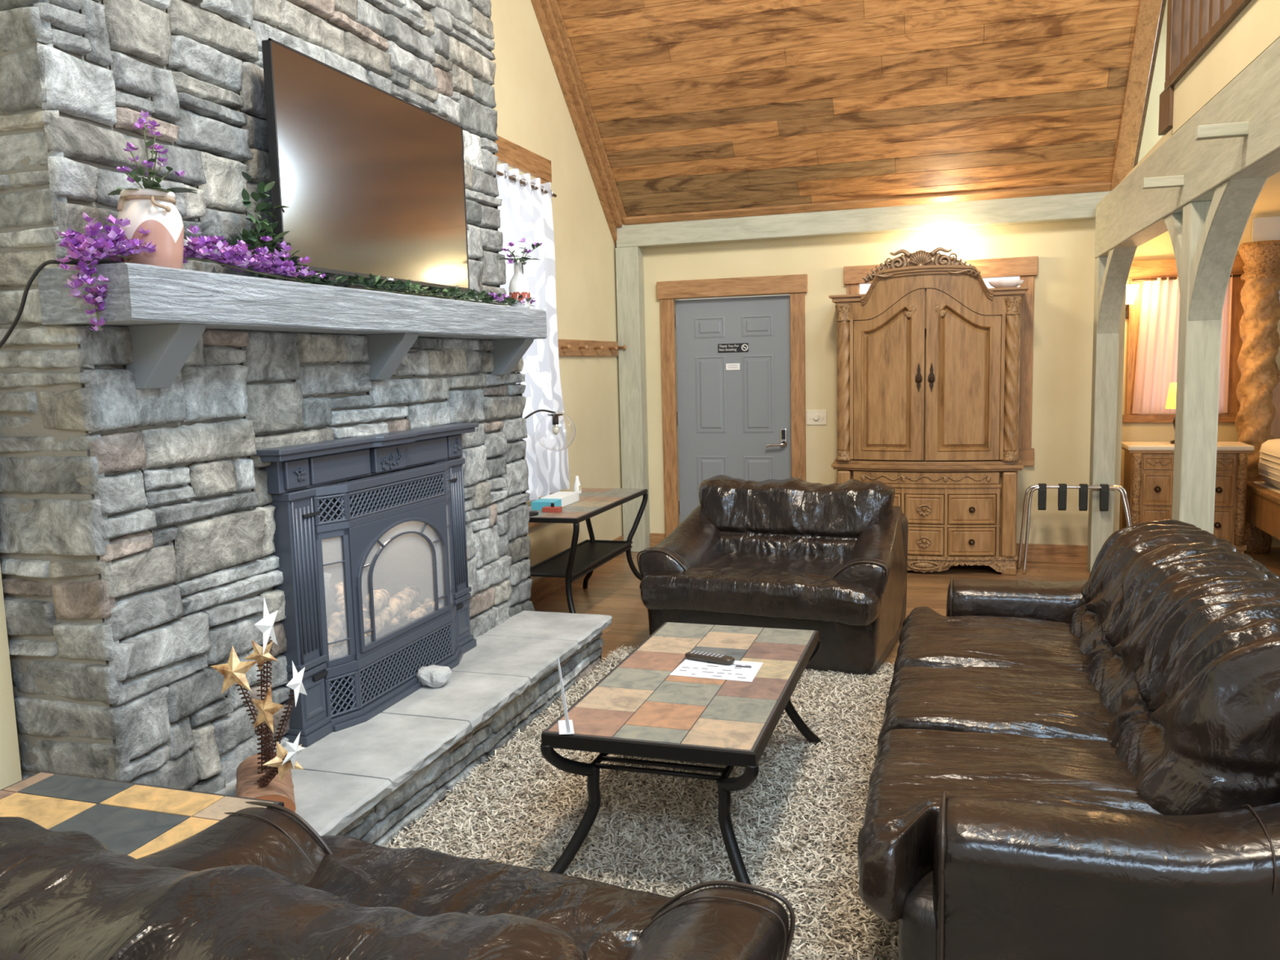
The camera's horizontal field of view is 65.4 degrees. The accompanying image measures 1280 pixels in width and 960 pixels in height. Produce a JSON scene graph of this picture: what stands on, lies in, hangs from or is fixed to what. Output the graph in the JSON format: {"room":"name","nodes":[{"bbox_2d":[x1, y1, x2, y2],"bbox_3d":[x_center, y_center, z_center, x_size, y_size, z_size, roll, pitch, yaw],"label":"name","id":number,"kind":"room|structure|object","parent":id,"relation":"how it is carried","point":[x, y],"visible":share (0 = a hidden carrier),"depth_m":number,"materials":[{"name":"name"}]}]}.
{"room":"living room","nodes":[
{"label":"living room","id":0,"kind":"room"},
{"bbox_2d":[0,0,623,790],"bbox_3d":[-1.425,-2.164,4.076,0.260,6.440,8.350,1,7,18],"label":"wall","id":1,"kind":"structure","parent":0,"point":[533,114],"depth_m":6.92,"materials":[{"name":"beige paint"}]},
{"bbox_2d":[494,135,626,528],"bbox_3d":[-0.618,-0.920,6.610,0.202,2.348,2.743,1,7,18],"label":"window","id":2,"kind":"structure","parent":1,"relation":"in","point":[516,156],"depth_m":6.43,"materials":[{"name":"brown wood"}]},
{"bbox_2d":[496,163,569,500],"bbox_3d":[-0.729,-0.843,5.914,0.081,1.970,1.340,1,7,18],"label":"curtain","id":3,"kind":"object","parent":2,"relation":"hanging from","point":[526,211],"visible":0.46,"depth_m":6.18,"materials":[{"name":"white fabric"}]},
{"bbox_2d":[528,535,623,604],"bbox_3d":[-0.559,0.676,6.792,0.018,0.135,2.750,1,7,18],"label":"baseboard","id":4,"kind":"structure","parent":1,"relation":"attached to","point":[543,587],"depth_m":6.57,"materials":[{"name":"brown wood"}]},
{"bbox_2d":[530,0,622,245],"bbox_3d":[-0.938,-3.717,5.420,0.035,4.312,4.776,1,7,18],"label":"trim","id":5,"kind":"structure","parent":1,"relation":"attached to","point":[536,4],"depth_m":6.93,"materials":[{"name":"brown wood"}]},
{"bbox_2d":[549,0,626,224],"bbox_3d":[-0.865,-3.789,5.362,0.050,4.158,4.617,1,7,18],"label":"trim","id":6,"kind":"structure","parent":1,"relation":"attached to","point":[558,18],"depth_m":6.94,"materials":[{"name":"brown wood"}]},
{"bbox_2d":[622,181,1111,225],"bbox_3d":[1.520,-1.993,7.230,3.455,0.057,0.060,1,7,18],"label":"trim","id":7,"kind":"structure","parent":1,"relation":"attached to","point":[1100,186],"depth_m":7.16,"materials":[{"name":"brown wood"}]},
{"bbox_2d":[390,546,1279,846],"bbox_3d":[2.503,1.079,3.327,10.240,0.030,9.958,1,7,18],"label":"floor","id":8,"kind":"structure","parent":0,"point":[613,589],"depth_m":6.63,"materials":[{"name":"brown wood"}]},
{"bbox_2d":[0,771,284,858],"bbox_3d":[-1.216,1.028,2.047,0.739,0.569,0.694,1,7,18],"label":"end table","id":9,"kind":"object","parent":8,"relation":"on","point":[135,820],"visible":0.31,"depth_m":2.19,"materials":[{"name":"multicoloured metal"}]},
{"bbox_2d":[0,0,612,846],"bbox_3d":[-1.033,-1.610,3.725,0.971,5.401,2.766,1,7,18],"label":"stone fireplace","id":10,"kind":"object","parent":8,"relation":"on","point":[138,526],"depth_m":3.13,"materials":[{"name":"grey stone"}]},
{"bbox_2d":[210,596,306,815],"bbox_3d":[-1.082,0.639,2.860,0.240,0.637,0.389,-3,7,-13],"label":"sculpture","id":11,"kind":"object","parent":10,"relation":"on","point":[268,773],"visible":0.98,"depth_m":2.79,"materials":[{"name":"brown metal"}]},
{"bbox_2d":[37,262,546,389],"bbox_3d":[-0.990,-0.532,3.736,0.289,0.313,2.610,1,7,18],"label":"mantel shelf","id":12,"kind":"object","parent":10,"relation":"attached to","point":[166,312],"visible":0.94,"depth_m":2.89,"materials":[{"name":"grey paint"}]},
{"bbox_2d":[0,259,99,347],"bbox_3d":[-1.563,-0.427,2.548,0.370,0.256,0.056,-1,7,1],"label":"cable","id":13,"kind":"object","parent":12,"relation":"hanging from","point":[43,264],"visible":0.79,"depth_m":2.52,"materials":[{"name":"black plastic"}]},
{"bbox_2d":[116,188,183,269],"bbox_3d":[-1.295,-0.657,2.644,0.160,0.203,0.161,-1,7,1],"label":"ceramic crock","id":14,"kind":"object","parent":12,"relation":"on","point":[155,211],"visible":0.88,"depth_m":2.58,"materials":[{"name":"beige"}]},
{"bbox_2d":[107,110,197,195],"bbox_3d":[-1.306,-0.831,2.617,0.232,0.271,0.223,1,7,18],"label":"artificial flowers","id":15,"kind":"object","parent":14,"relation":"in","point":[147,184],"visible":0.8,"depth_m":2.62,"materials":[{"name":"purple plastic"}]},
{"bbox_2d":[55,212,325,331],"bbox_3d":[-1.247,-0.571,2.844,0.314,0.311,0.966,1,7,18],"label":"flower garland","id":16,"kind":"object","parent":12,"relation":"on","point":[112,244],"visible":0.9,"depth_m":2.52,"materials":[{"name":"purple plant"}]},
{"bbox_2d":[220,171,536,306],"bbox_3d":[-0.876,-0.873,3.910,0.232,0.362,2.058,1,7,20],"label":"garland","id":17,"kind":"object","parent":12,"relation":"on","point":[251,237],"visible":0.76,"depth_m":3.26,"materials":[{"name":"green plant"}]},
{"bbox_2d":[508,260,530,308],"bbox_3d":[-0.574,-0.926,4.743,0.100,0.222,0.100,1,7,18],"label":"bottle","id":18,"kind":"object","parent":12,"relation":"on","point":[518,285],"visible":0.77,"depth_m":4.71,"materials":[{"name":"white ceramic"}]},
{"bbox_2d":[497,236,542,265],"bbox_3d":[-0.568,-1.065,4.738,0.214,0.164,0.252,-2,7,-4],"label":"artificial flowers","id":19,"kind":"object","parent":18,"relation":"in","point":[511,260],"visible":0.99,"depth_m":4.70,"materials":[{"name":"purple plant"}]},
{"bbox_2d":[261,38,469,291],"bbox_3d":[-1.022,-1.118,3.817,0.126,0.710,1.290,1,7,18],"label":"television","id":20,"kind":"object","parent":10,"relation":"attached to","point":[370,180],"visible":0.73,"depth_m":3.63,"materials":[{"name":"black glass"}]},
{"bbox_2d":[313,468,450,525],"bbox_3d":[-0.947,0.054,3.858,0.060,0.101,0.955,1,7,18],"label":"grille","id":21,"kind":"object","parent":10,"relation":"attached to","point":[353,505],"depth_m":3.72,"materials":[{"name":"grey metal"}]},
{"bbox_2d":[324,613,457,718],"bbox_3d":[-0.930,0.713,3.933,0.060,0.145,0.955,1,7,18],"label":"grille","id":22,"kind":"object","parent":10,"relation":"attached to","point":[351,692],"depth_m":3.78,"materials":[{"name":"grey metal"}]},
{"bbox_2d":[416,664,451,688],"bbox_3d":[-0.824,0.785,3.989,0.138,0.084,0.114,1,7,18],"label":"rock","id":23,"kind":"object","parent":10,"relation":"on","point":[433,676],"visible":1,"depth_m":3.95,"materials":[{"name":"stone"}]},
{"bbox_2d":[528,488,648,613],"bbox_3d":[-0.356,0.474,6.094,0.498,0.695,1.313,1,7,18],"label":"console table","id":24,"kind":"object","parent":8,"relation":"on","point":[581,558],"visible":0.67,"depth_m":6.00,"materials":[{"name":"black metal"}]},
{"bbox_2d":[520,409,575,516],"bbox_3d":[-0.570,-0.121,5.772,0.240,0.571,0.700,1,7,18],"label":"globe lamp","id":25,"kind":"object","parent":24,"relation":"on","point":[555,431],"visible":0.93,"depth_m":5.88,"materials":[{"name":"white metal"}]},
{"bbox_2d":[542,502,562,512],"bbox_3d":[-0.496,0.155,5.634,0.100,0.050,0.060,1,7,18],"label":"box","id":26,"kind":"object","parent":24,"relation":"on","point":[552,508],"visible":1,"depth_m":5.61,"materials":[{"name":"red cardboard"}]},
{"bbox_2d":[531,491,578,510],"bbox_3d":[-0.496,0.123,5.894,0.136,0.055,0.420,1,7,18],"label":"tissue box","id":27,"kind":"object","parent":24,"relation":"on","point":[562,499],"visible":0.81,"depth_m":5.83,"materials":[{"name":"white cardboard"}]},
{"bbox_2d":[573,475,582,493],"bbox_3d":[-0.402,0.031,6.403,0.052,0.117,0.052,1,7,18],"label":"spray bottle","id":28,"kind":"object","parent":24,"relation":"on","point":[577,486],"visible":0.76,"depth_m":6.39,"materials":[{"name":"white paint"}]},
{"bbox_2d":[529,539,632,582],"bbox_3d":[-0.370,0.485,6.100,0.333,0.045,1.098,1,7,18],"label":"shelf","id":29,"kind":"object","parent":24,"relation":"attached to","point":[590,554],"depth_m":6.04,"materials":[{"name":"black metal"}]},
{"bbox_2d":[615,246,649,551],"bbox_3d":[-0.054,-0.627,8.003,0.185,2.420,0.150,1,7,18],"label":"post","id":30,"kind":"object","parent":8,"relation":"on","point":[628,260],"visible":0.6,"depth_m":7.92,"materials":[{"name":"beige wood"}]},
{"bbox_2d":[382,644,898,959],"bbox_3d":[0.631,1.127,3.053,2.830,0.032,3.896,1,7,18],"label":"shag rug","id":31,"kind":"object","parent":8,"relation":"on","point":[797,827],"visible":0.34,"depth_m":3.28,"materials":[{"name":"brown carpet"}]},
{"bbox_2d":[0,801,795,959],"bbox_3d":[-0.466,0.902,1.621,1.270,0.865,1.110,1,7,21],"label":"sofa","id":32,"kind":"object","parent":31,"relation":"on","point":[256,883],"visible":0.99,"depth_m":1.39,"materials":[{"name":"brown leather"}]},
{"bbox_2d":[0,817,587,959],"bbox_3d":[-0.562,0.774,1.352,1.087,0.545,0.419,1,7,21],"label":"cushion","id":33,"kind":"object","parent":32,"relation":"on","point":[64,895],"depth_m":1.23,"materials":[{"name":"leather"}]},
{"bbox_2d":[304,835,679,959],"bbox_3d":[-0.423,0.939,1.733,1.202,0.215,0.879,1,7,21],"label":"seat cushion","id":34,"kind":"object","parent":32,"relation":"on","point":[609,922],"depth_m":1.97,"materials":[{"name":"leather"}]},
{"bbox_2d":[540,622,823,891],"bbox_3d":[0.210,0.887,3.379,0.661,0.481,1.310,1,7,18],"label":"coffee table","id":35,"kind":"object","parent":31,"relation":"on","point":[638,708],"visible":0.91,"depth_m":2.98,"materials":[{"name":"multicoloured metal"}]},
{"bbox_2d":[556,657,574,734],"bbox_3d":[-0.216,0.604,2.864,0.043,0.222,0.112,-2,7,-7],"label":"fly swatter","id":36,"kind":"object","parent":35,"relation":"on","point":[566,726],"visible":1,"depth_m":2.82,"materials":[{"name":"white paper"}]},
{"bbox_2d":[669,657,763,681],"bbox_3d":[0.262,0.642,3.388,0.282,0.001,0.218,1,7,18],"label":"printed page","id":37,"kind":"object","parent":35,"relation":"on","point":[744,671],"visible":0.99,"depth_m":3.37,"materials":[{"name":"white paper"}]},
{"bbox_2d":[684,650,734,664],"bbox_3d":[0.242,0.618,3.477,0.185,0.023,0.046,3,8,32],"label":"remote control","id":38,"kind":"object","parent":37,"relation":"on","point":[692,655],"visible":1,"depth_m":3.46,"materials":[{"name":"brown plastic"}]},
{"bbox_2d":[681,662,751,678],"bbox_3d":[0.257,0.642,3.381,0.236,0.001,0.141,1,7,18],"label":"print","id":39,"kind":"object","parent":37,"relation":"on","point":[734,670],"depth_m":3.37,"materials":[{"name":"grey paper"}]},
{"bbox_2d":[857,519,1279,959],"bbox_3d":[1.327,0.667,2.992,1.154,0.929,2.308,1,7,18],"label":"leather sofa","id":40,"kind":"object","parent":31,"relation":"on","point":[1089,769],"visible":1,"depth_m":2.20,"materials":[{"name":"brown leather"}]},
{"bbox_2d":[892,606,1087,678],"bbox_3d":[1.363,0.646,3.640,0.828,0.221,0.838,1,7,18],"label":"seat cushion","id":41,"kind":"object","parent":40,"relation":"on","point":[985,637],"depth_m":3.53,"materials":[{"name":"leather"}]},
{"bbox_2d":[877,666,1115,747],"bbox_3d":[1.153,0.728,2.981,0.828,0.221,0.628,1,7,18],"label":"seat cushion","id":42,"kind":"object","parent":40,"relation":"on","point":[1033,701],"depth_m":2.89,"materials":[{"name":"leather"}]},
{"bbox_2d":[857,728,1164,921],"bbox_3d":[0.951,0.805,2.349,0.823,0.221,0.769,1,7,18],"label":"seat cushion","id":43,"kind":"object","parent":40,"relation":"on","point":[900,837],"depth_m":2.23,"materials":[{"name":"leather"}]},
{"bbox_2d":[1065,519,1236,655],"bbox_3d":[1.774,0.434,3.527,0.507,0.558,0.660,1,7,18],"label":"cushion","id":44,"kind":"object","parent":40,"relation":"on","point":[1087,604],"depth_m":3.44,"materials":[{"name":"leather"}]},
{"bbox_2d":[1082,542,1279,714],"bbox_3d":[1.591,0.488,2.962,0.500,0.558,0.640,1,7,18],"label":"cushion","id":45,"kind":"object","parent":40,"relation":"on","point":[1163,575],"depth_m":2.89,"materials":[{"name":"leather"}]},
{"bbox_2d":[1106,579,1279,815],"bbox_3d":[1.406,0.549,2.383,0.501,0.560,0.680,1,7,18],"label":"cushion","id":46,"kind":"object","parent":40,"relation":"on","point":[1196,731],"depth_m":2.19,"materials":[{"name":"leather"}]},
{"bbox_2d":[636,475,908,676],"bbox_3d":[0.736,0.453,5.260,1.270,0.865,1.110,1,7,24],"label":"loveseat","id":47,"kind":"object","parent":8,"relation":"on","point":[831,560],"visible":0.97,"depth_m":5.05,"materials":[{"name":"brown leather"}]},
{"bbox_2d":[639,551,879,626],"bbox_3d":[0.691,0.516,5.162,1.202,0.215,0.880,1,7,24],"label":"seat cushion","id":48,"kind":"object","parent":47,"relation":"on","point":[802,587],"depth_m":4.84,"materials":[{"name":"leather"}]},
{"bbox_2d":[698,475,895,558],"bbox_3d":[0.835,0.263,5.489,1.087,0.545,0.419,1,7,24],"label":"cushion","id":49,"kind":"object","parent":47,"relation":"on","point":[791,517],"depth_m":5.36,"materials":[{"name":"leather"}]},
{"bbox_2d":[828,247,1029,575],"bbox_3d":[2.031,-0.481,7.082,1.310,2.235,0.620,1,7,18],"label":"armoire","id":50,"kind":"object","parent":8,"relation":"on","point":[928,357],"visible":0.91,"depth_m":6.83,"materials":[{"name":"brown wood"}]},
{"bbox_2d":[988,280,1024,288],"bbox_3d":[2.492,-1.327,6.788,0.234,0.055,0.166,1,7,18],"label":"ceramic dish","id":51,"kind":"object","parent":50,"relation":"on","point":[1001,283],"visible":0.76,"depth_m":6.74,"materials":[{"name":"beige ceramic"}]},
{"bbox_2d":[1017,483,1132,574],"bbox_3d":[2.989,0.336,6.833,0.745,0.624,0.201,1,7,18],"label":"luggage rack","id":52,"kind":"object","parent":8,"relation":"on","point":[1042,487],"visible":0.88,"depth_m":6.78,"materials":[{"name":"silver metal"}]},
{"bbox_2d":[1087,246,1137,573],"bbox_3d":[3.082,-0.396,6.529,0.140,2.140,0.703,0,7,16],"label":"timber post","id":53,"kind":"object","parent":8,"relation":"on","point":[1112,271],"visible":0.91,"depth_m":6.71,"materials":[{"name":"beige wood"}]},
{"bbox_2d":[1121,441,1253,553],"bbox_3d":[3.961,0.152,7.281,0.800,0.835,0.380,1,7,18],"label":"nightstand","id":54,"kind":"object","parent":8,"relation":"on","point":[1148,466],"visible":0.52,"depth_m":7.15,"materials":[{"name":"brown wood"}]},
{"bbox_2d":[1165,382,1176,444],"bbox_3d":[3.925,-0.485,7.246,0.200,0.440,0.200,1,7,18],"label":"table lamp","id":55,"kind":"object","parent":54,"relation":"on","point":[1171,403],"visible":0.18,"depth_m":7.21,"materials":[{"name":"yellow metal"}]},
{"bbox_2d":[1163,177,1267,533],"bbox_3d":[2.467,-0.136,4.401,0.140,2.140,1.121,0,7,16],"label":"timber post","id":56,"kind":"object","parent":8,"relation":"on","point":[1206,237],"visible":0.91,"depth_m":4.36,"materials":[{"name":"beige wood"}]},
{"bbox_2d":[1094,37,1279,258],"bbox_3d":[2.228,-1.321,3.829,0.310,0.357,6.100,0,7,16],"label":"loft girt","id":57,"kind":"object","parent":56,"relation":"on","point":[1236,135],"visible":0.98,"depth_m":4.06,"materials":[{"name":"beige wood"}]},
{"bbox_2d":[1172,0,1279,133],"bbox_3d":[1.971,-1.479,2.731,0.098,0.215,3.900,0,7,16],"label":"wall","id":58,"kind":"structure","parent":57,"relation":"on","point":[1256,28],"depth_m":3.77,"materials":[{"name":"beige paint"}]},
{"bbox_2d":[1164,0,1251,91],"bbox_3d":[1.944,-2.106,2.715,0.090,1.035,4.000,0,7,16],"label":"loft railing","id":59,"kind":"object","parent":58,"relation":"on","point":[1193,26],"visible":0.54,"depth_m":4.28,"materials":[{"name":"brown wood"}]},
{"bbox_2d":[1158,85,1173,135],"bbox_3d":[2.489,-1.748,4.708,0.030,0.190,0.220,0,7,16],"label":"trim","id":60,"kind":"structure","parent":59,"relation":"attached to","point":[1166,98],"depth_m":4.68,"materials":[{"name":"brown wood"}]},
{"bbox_2d":[1235,240,1279,554],"bbox_3d":[5.074,-0.468,6.144,2.054,2.270,2.410,1,7,18],"label":"bed","id":61,"kind":"object","parent":8,"relation":"on","point":[1257,420],"visible":0.97,"depth_m":7.23,"materials":[{"name":"brown wood"}]},
{"bbox_2d":[556,0,1139,217],"bbox_3d":[0.775,-3.798,4.832,3.693,4.186,4.649,1,7,18],"label":"ceiling","id":62,"kind":"structure","parent":0,"point":[697,105],"depth_m":6.52,"materials":[{"name":"brown wood"}]},
{"bbox_2d":[643,0,1167,545],"bbox_3d":[3.120,-1.840,6.994,7.150,4.900,0.150,1,7,18],"label":"wall","id":63,"kind":"structure","parent":0,"point":[1064,280],"depth_m":7.21,"materials":[{"name":"beige paint"}]},
{"bbox_2d":[649,533,665,547],"bbox_3d":[0.145,0.502,8.148,0.130,0.135,0.018,1,7,18],"label":"baseboard","id":64,"kind":"structure","parent":63,"relation":"attached to","point":[655,539],"depth_m":8.14,"materials":[{"name":"brown wood"}]},
{"bbox_2d":[656,274,807,537],"bbox_3d":[0.736,-0.495,7.861,1.180,2.150,0.120,1,7,18],"label":"door","id":65,"kind":"structure","parent":63,"relation":"in","point":[747,423],"depth_m":7.84,"materials":[{"name":"grey paint"}]},
{"bbox_2d":[725,363,739,370],"bbox_3d":[0.729,-0.889,7.831,0.112,0.052,0.006,1,7,18],"label":"plaque","id":66,"kind":"object","parent":65,"relation":"attached to","point":[728,366],"visible":1,"depth_m":7.83,"materials":[{"name":"white paint"}]},
{"bbox_2d":[717,342,748,352],"bbox_3d":[0.729,-1.035,7.811,0.242,0.068,0.008,1,7,18],"label":"door sign","id":67,"kind":"object","parent":65,"relation":"attached to","point":[741,347],"visible":1,"depth_m":7.81,"materials":[{"name":"black plastic"}]},
{"bbox_2d":[806,409,826,425],"bbox_3d":[1.349,-0.479,7.634,0.152,0.115,0.029,1,7,18],"label":"light switch","id":68,"kind":"object","parent":63,"relation":"attached to","point":[813,416],"visible":1,"depth_m":7.63,"materials":[{"name":"beige plastic"}]},
{"bbox_2d":[616,190,1111,248],"bbox_3d":[1.565,-1.912,7.325,3.635,0.205,0.150,1,7,18],"label":"beam","id":69,"kind":"structure","parent":63,"relation":"attached to","point":[1082,206],"depth_m":7.23,"materials":[{"name":"beige wood"}]},
{"bbox_2d":[844,256,1038,466],"bbox_3d":[2.187,-0.849,7.336,1.345,1.480,0.100,1,7,18],"label":"window","id":70,"kind":"structure","parent":63,"relation":"in","point":[1026,268],"depth_m":7.12,"materials":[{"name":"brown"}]},
{"bbox_2d":[881,0,1166,168],"bbox_3d":[0.777,-3.807,4.928,3.800,4.422,4.898,1,7,18],"label":"trim","id":71,"kind":"structure","parent":63,"relation":"attached to","point":[1164,2],"depth_m":6.09,"materials":[{"name":"brown wood"}]},
{"bbox_2d":[1016,543,1087,564],"bbox_3d":[2.264,0.526,7.471,2.020,0.135,0.018,1,7,18],"label":"baseboard","id":72,"kind":"structure","parent":63,"relation":"attached to","point":[1036,553],"depth_m":7.22,"materials":[{"name":"brown wood"}]},
{"bbox_2d":[1111,0,1162,191],"bbox_3d":[2.476,-3.748,4.292,0.115,4.165,4.624,1,7,18],"label":"trim","id":73,"kind":"structure","parent":63,"relation":"attached to","point":[1148,11],"depth_m":6.09,"materials":[{"name":"brown wood"}]},
{"bbox_2d":[1119,212,1279,546],"bbox_3d":[5.257,-0.785,7.411,3.310,2.600,0.150,1,7,18],"label":"wall","id":74,"kind":"structure","parent":0,"point":[1160,247],"depth_m":7.66,"materials":[{"name":"beige paint"}]},
{"bbox_2d":[1125,284,1139,319],"bbox_3d":[3.737,-1.362,7.645,0.150,0.250,0.195,1,7,18],"label":"wall sconce","id":75,"kind":"object","parent":74,"relation":"attached to","point":[1131,290],"visible":0.58,"depth_m":7.57,"materials":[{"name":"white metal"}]},
{"bbox_2d":[1122,255,1244,422],"bbox_3d":[4.165,-1.061,7.630,0.830,1.245,0.035,1,7,18],"label":"window","id":76,"kind":"structure","parent":74,"relation":"in","point":[1153,268],"depth_m":7.62,"materials":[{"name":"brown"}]},
{"bbox_2d":[1132,274,1242,413],"bbox_3d":[4.150,-1.023,7.584,0.770,1.030,0.044,1,7,18],"label":"curtain","id":77,"kind":"object","parent":76,"relation":"hanging from","point":[1157,356],"visible":0.45,"depth_m":7.63,"materials":[{"name":"beige fabric"}]},
{"bbox_2d":[1251,216,1279,300],"bbox_3d":[4.886,-1.582,7.338,0.690,0.720,0.018,1,7,18],"label":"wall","id":78,"kind":"structure","parent":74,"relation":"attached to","point":[1264,228],"depth_m":7.38,"materials":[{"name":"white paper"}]},
{"bbox_2d":[1120,128,1279,213],"bbox_3d":[4.135,-1.637,4.129,3.370,0.100,6.700,1,7,18],"label":"ceiling","id":79,"kind":"structure","parent":0,"point":[1268,201],"depth_m":6.41,"materials":[{"name":"beige paint"}]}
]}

